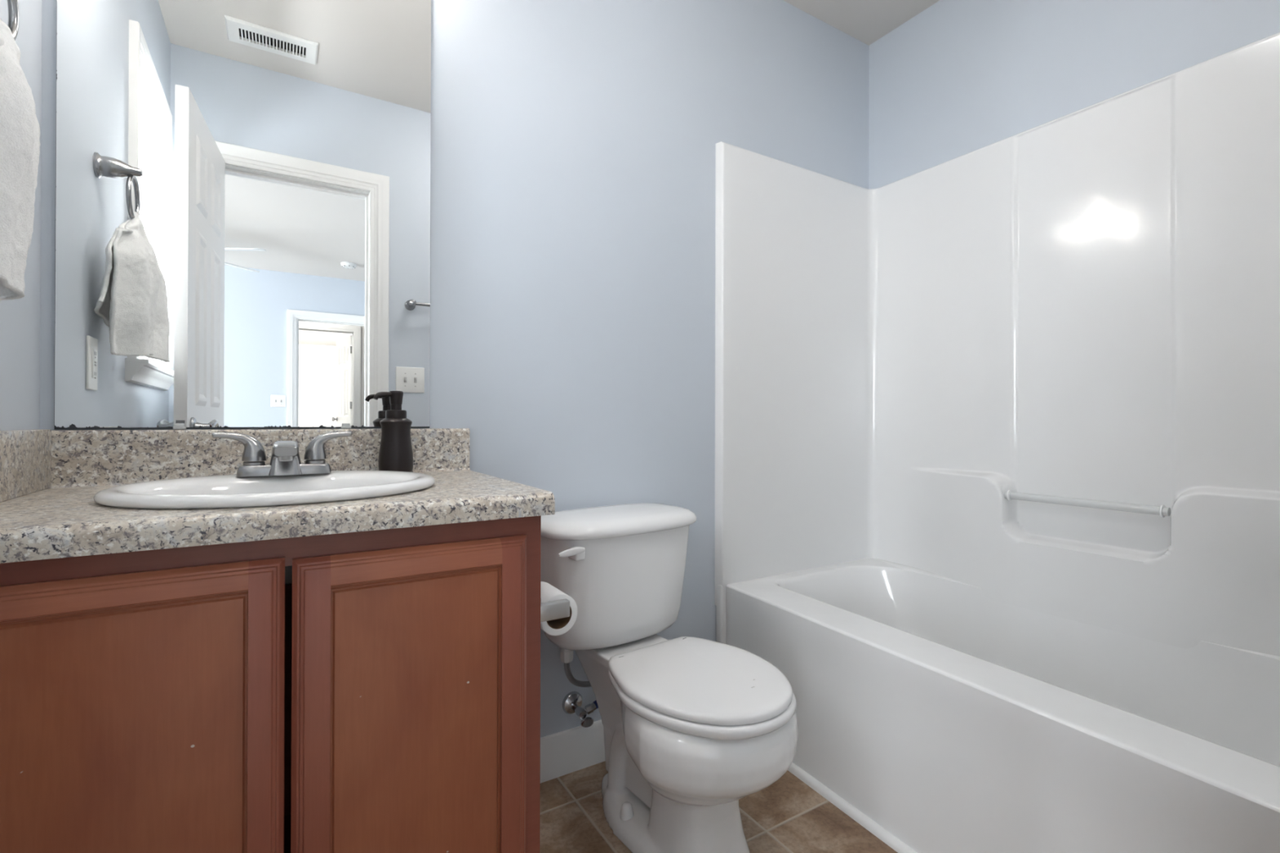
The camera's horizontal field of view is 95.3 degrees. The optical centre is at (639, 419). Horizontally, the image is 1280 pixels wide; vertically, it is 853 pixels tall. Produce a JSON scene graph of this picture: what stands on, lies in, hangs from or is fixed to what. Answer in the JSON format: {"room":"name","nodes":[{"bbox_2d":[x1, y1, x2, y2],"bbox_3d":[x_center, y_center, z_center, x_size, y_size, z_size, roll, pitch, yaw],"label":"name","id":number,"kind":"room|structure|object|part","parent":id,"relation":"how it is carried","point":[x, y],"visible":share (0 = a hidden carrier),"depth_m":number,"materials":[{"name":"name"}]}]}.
{"room":"bathroom","nodes":[
{"label":"bathroom","id":0,"kind":"room"},
{"bbox_2d":[0,0,42,431],"bbox_3d":[-0.779,-0.262,0.426,0.118,2.495,1.475,0,0,-32],"label":"wall","id":1,"kind":"structure","parent":0,"point":[20,318],"depth_m":1.03,"materials":[{"name":"blue paint"}]},
{"bbox_2d":[7,0,18,40],"bbox_3d":[-0.860,-0.571,0.755,0.086,0.143,0.116,0,0,-32],"label":"towel ring","id":2,"kind":"object","parent":1,"relation":"attached to","point":[13,9],"visible":0.61,"depth_m":0.80,"materials":[{"name":"silver metal"}]},
{"bbox_2d":[0,19,39,300],"bbox_3d":[-0.825,-0.341,0.732,0.093,0.367,0.330,0,0,-36],"label":"hand towel","id":3,"kind":"object","parent":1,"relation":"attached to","point":[20,129],"visible":1,"depth_m":0.73,"materials":[{"name":"white fabric"}]},
{"bbox_2d":[40,0,868,737],"bbox_3d":[-0.130,-0.256,1.757,2.620,2.495,0.112,0,0,-32],"label":"wall","id":4,"kind":"structure","parent":0,"point":[573,157],"depth_m":1.70,"materials":[{"name":"blue paint"}]},
{"bbox_2d":[53,0,431,429],"bbox_3d":[-0.807,-0.530,1.268,0.674,1.104,0.010,0,0,-32],"label":"wall mirror","id":5,"kind":"object","parent":4,"relation":"attached to","point":[242,187],"visible":1,"depth_m":1.24,"materials":[{"name":"silver mirror"}]},
{"bbox_2d":[49,428,470,488],"bbox_3d":[-0.773,0.075,1.281,0.790,0.106,0.024,0,0,-32],"label":"backsplash","id":6,"kind":"structure","parent":4,"relation":"attached to","point":[80,458],"depth_m":1.19,"materials":[{"name":"stone"}]},
{"bbox_2d":[540,720,605,783],"bbox_3d":[-0.085,0.934,1.708,0.870,0.115,0.015,0,0,-32],"label":"baseboard","id":7,"kind":"structure","parent":4,"relation":"attached to","point":[569,751],"depth_m":1.63,"materials":[{"name":"white paint"}]},
{"bbox_2d":[562,691,593,727],"bbox_3d":[-0.168,0.805,1.615,0.066,0.066,0.087,0,0,-32],"label":"supply valve","id":8,"kind":"object","parent":4,"relation":"attached to","point":[572,701],"visible":1,"depth_m":1.63,"materials":[{"name":"silver metal"}]},
{"bbox_3d":[-0.144,0.826,1.589,0.038,0.025,0.017,0,0,-32],"label":"handle","id":9,"kind":"part","parent":8,"relation":"part of","materials":[{"name":"silver metal"}]},
{"bbox_2d":[539,760,897,852],"bbox_3d":[0.284,1.015,1.077,2.620,0.050,1.700,0,0,-32],"label":"floor","id":10,"kind":"structure","parent":0,"point":[788,815],"depth_m":1.43,"materials":[{"name":"brown tile"}]},
{"bbox_2d":[0,515,541,852],"bbox_3d":[-0.641,0.577,1.056,0.776,0.822,0.542,0,0,-32],"label":"vanity cabinet","id":11,"kind":"object","parent":10,"relation":"on","point":[385,698],"visible":1,"depth_m":0.83,"materials":[{"name":"brown wood"}]},
{"bbox_3d":[-0.659,0.520,0.739,0.268,0.558,0.008,0,0,-32],"label":"panel","id":12,"kind":"part","parent":11,"relation":"part of","materials":[{"name":"brown wood"}]},
{"bbox_3d":[-0.658,0.219,0.739,0.268,0.043,0.020,0,0,-32],"label":"rail","id":13,"kind":"part","parent":11,"relation":"part of","materials":[{"name":"brown wood"}]},
{"bbox_2d":[0,428,555,563],"bbox_3d":[-0.633,0.093,1.052,0.791,0.146,0.560,0,0,-32],"label":"countertop","id":14,"kind":"structure","parent":11,"relation":"on","point":[50,480],"depth_m":0.96,"materials":[{"name":"stone"}]},
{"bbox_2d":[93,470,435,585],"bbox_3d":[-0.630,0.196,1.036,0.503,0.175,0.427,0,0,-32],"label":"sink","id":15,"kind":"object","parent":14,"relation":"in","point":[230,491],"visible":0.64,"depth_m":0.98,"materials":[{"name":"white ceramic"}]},
{"bbox_2d":[212,431,351,476],"bbox_3d":[-0.694,0.068,1.142,0.239,0.085,0.123,0,0,-32],"label":"faucet","id":16,"kind":"object","parent":14,"relation":"on","point":[285,460],"visible":1,"depth_m":1.14,"materials":[{"name":"silver metal"}]},
{"bbox_3d":[-0.777,0.053,1.133,0.088,0.056,0.041,0,0,-32],"label":"lever handle","id":17,"kind":"part","parent":16,"relation":"part of","materials":[{"name":"silver metal"}]},
{"bbox_3d":[-0.713,0.100,1.172,0.162,0.020,0.052,0,0,-32],"label":"plate","id":18,"kind":"part","parent":16,"relation":"part of","materials":[{"name":"silver metal"}]},
{"bbox_3d":[-0.693,0.076,1.141,0.061,0.068,0.119,0,0,-32],"label":"spout","id":19,"kind":"part","parent":16,"relation":"part of","materials":[{"name":"silver metal"}]},
{"bbox_3d":[-0.648,0.054,1.212,0.088,0.056,0.041,0,0,-32],"label":"lever handle","id":20,"kind":"part","parent":16,"relation":"part of","materials":[{"name":"silver metal"}]},
{"bbox_2d":[373,391,413,472],"bbox_3d":[-0.565,0.031,1.346,0.079,0.194,0.074,0,0,-10],"label":"soap dispenser","id":21,"kind":"object","parent":14,"relation":"on","point":[395,453],"visible":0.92,"depth_m":1.32,"materials":[{"name":"black plastic"}]},
{"bbox_2d":[377,417,413,472],"bbox_3d":[-0.563,0.063,1.347,0.075,0.131,0.075,0,0,-32],"label":"bottle","id":22,"kind":"object","parent":21,"relation":"attached to","point":[395,453],"depth_m":1.32,"materials":[{"name":"black plastic"}]},
{"bbox_3d":[-0.349,0.523,0.929,0.258,0.543,0.008,0,0,-32],"label":"panel","id":23,"kind":"part","parent":11,"relation":"part of","materials":[{"name":"brown wood"}]},
{"bbox_3d":[-0.348,0.227,0.930,0.258,0.048,0.020,0,0,-32],"label":"rail","id":24,"kind":"part","parent":11,"relation":"part of","materials":[{"name":"brown wood"}]},
{"bbox_2d":[540,598,569,622],"bbox_3d":[-0.188,0.351,1.119,0.059,0.048,0.132,0,0,-32],"label":"paper holder","id":25,"kind":"object","parent":11,"relation":"attached to","point":[559,609],"visible":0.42,"depth_m":1.06,"materials":[{"name":"grey plastic"}]},
{"bbox_2d":[540,582,577,635],"bbox_3d":[-0.178,0.367,1.136,0.077,0.077,0.104,0,0,-32],"label":"toilet paper roll","id":26,"kind":"object","parent":25,"relation":"on","point":[548,593],"visible":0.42,"depth_m":1.10,"materials":[{"name":"white paper"}]},
{"bbox_2d":[540,502,798,852],"bbox_3d":[0.063,0.619,1.402,0.478,0.744,0.673,0,0,-37],"label":"toilet","id":27,"kind":"object","parent":10,"relation":"on","point":[694,728],"visible":1,"depth_m":1.35,"materials":[{"name":"white ceramic"}]},
{"bbox_3d":[-0.167,0.318,1.375,0.075,0.035,0.048,0,0,-37],"label":"flush lever","id":28,"kind":"part","parent":27,"relation":"part of","materials":[{"name":"white plastic"}]},
{"bbox_2d":[560,648,598,711],"bbox_3d":[-0.141,0.694,1.584,0.045,0.227,0.212,0,0,37],"label":"supply hose","id":29,"kind":"object","parent":27,"relation":"attached to","point":[566,655],"visible":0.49,"depth_m":1.51,"materials":[{"name":"silver metal"}]},
{"bbox_3d":[-0.064,0.438,1.580,0.444,0.292,0.226,0,0,-37],"label":"tank","id":30,"kind":"part","parent":27,"relation":"part of","materials":[{"name":"white ceramic"}]},
{"bbox_3d":[-0.059,0.270,1.575,0.471,0.046,0.250,0,0,-37],"label":"tank lid","id":31,"kind":"part","parent":27,"relation":"part of","materials":[{"name":"white ceramic"}]},
{"bbox_3d":[0.078,0.789,1.387,0.385,0.404,0.623,0,0,-37],"label":"bowl","id":32,"kind":"part","parent":27,"relation":"part of","materials":[{"name":"white ceramic"}]},
{"bbox_3d":[0.141,0.575,1.303,0.360,0.020,0.407,0,0,-37],"label":"lid","id":33,"kind":"part","parent":27,"relation":"part of","materials":[{"name":"white plastic"}]},
{"bbox_3d":[0.143,0.599,1.300,0.370,0.025,0.414,0,0,-37],"label":"seat","id":34,"kind":"part","parent":27,"relation":"part of","materials":[{"name":"white plastic"}]},
{"bbox_2d":[715,31,1279,852],"bbox_3d":[0.944,0.041,1.486,0.837,1.902,1.474,0,0,-32],"label":"bathtub surround","id":35,"kind":"object","parent":10,"relation":"on","point":[997,424],"visible":1,"depth_m":1.63,"materials":[{"name":"white plastic"}]},
{"bbox_2d":[787,762,917,852],"bbox_3d":[0.624,0.982,1.288,0.018,0.020,1.445,0,0,-29],"label":"trim","id":36,"kind":"structure","parent":35,"relation":"attached to","point":[867,823],"depth_m":1.45,"materials":[{"name":"white paint"}]},
{"bbox_2d":[726,558,1279,813],"bbox_3d":[0.939,0.707,1.482,0.814,0.330,1.417,0,0,-32],"label":"bathtub","id":37,"kind":"object","parent":35,"relation":"in","point":[944,692],"depth_m":1.40,"materials":[{"name":"white plastic"}]},
{"bbox_2d":[1006,489,1013,500],"bbox_3d":[1.153,0.237,1.815,0.033,0.033,0.006,0,0,-32],"label":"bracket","id":38,"kind":"object","parent":35,"relation":"attached to","point":[1009,492],"depth_m":1.81,"materials":[{"name":"white plastic"}]},
{"bbox_2d":[1159,504,1165,517],"bbox_3d":[1.346,0.237,1.502,0.033,0.033,0.006,0,0,-32],"label":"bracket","id":39,"kind":"object","parent":35,"relation":"attached to","point":[1162,508],"depth_m":1.49,"materials":[{"name":"white plastic"}]},
{"bbox_2d":[783,0,939,45],"bbox_3d":[2.050,-1.566,-3.891,6.800,0.100,12.020,0,0,-32],"label":"ceiling","id":40,"kind":"structure","parent":0,"point":[867,21],"depth_m":2.16,"materials":[{"name":"white paint"}]},
{"bbox_2d":[868,0,1279,189],"bbox_3d":[1.352,-0.253,1.738,0.117,2.495,1.475,0,0,-32],"label":"wall","id":41,"kind":"structure","parent":0,"point":[957,78],"depth_m":1.87,"materials":[{"name":"blue paint"}]}
]}

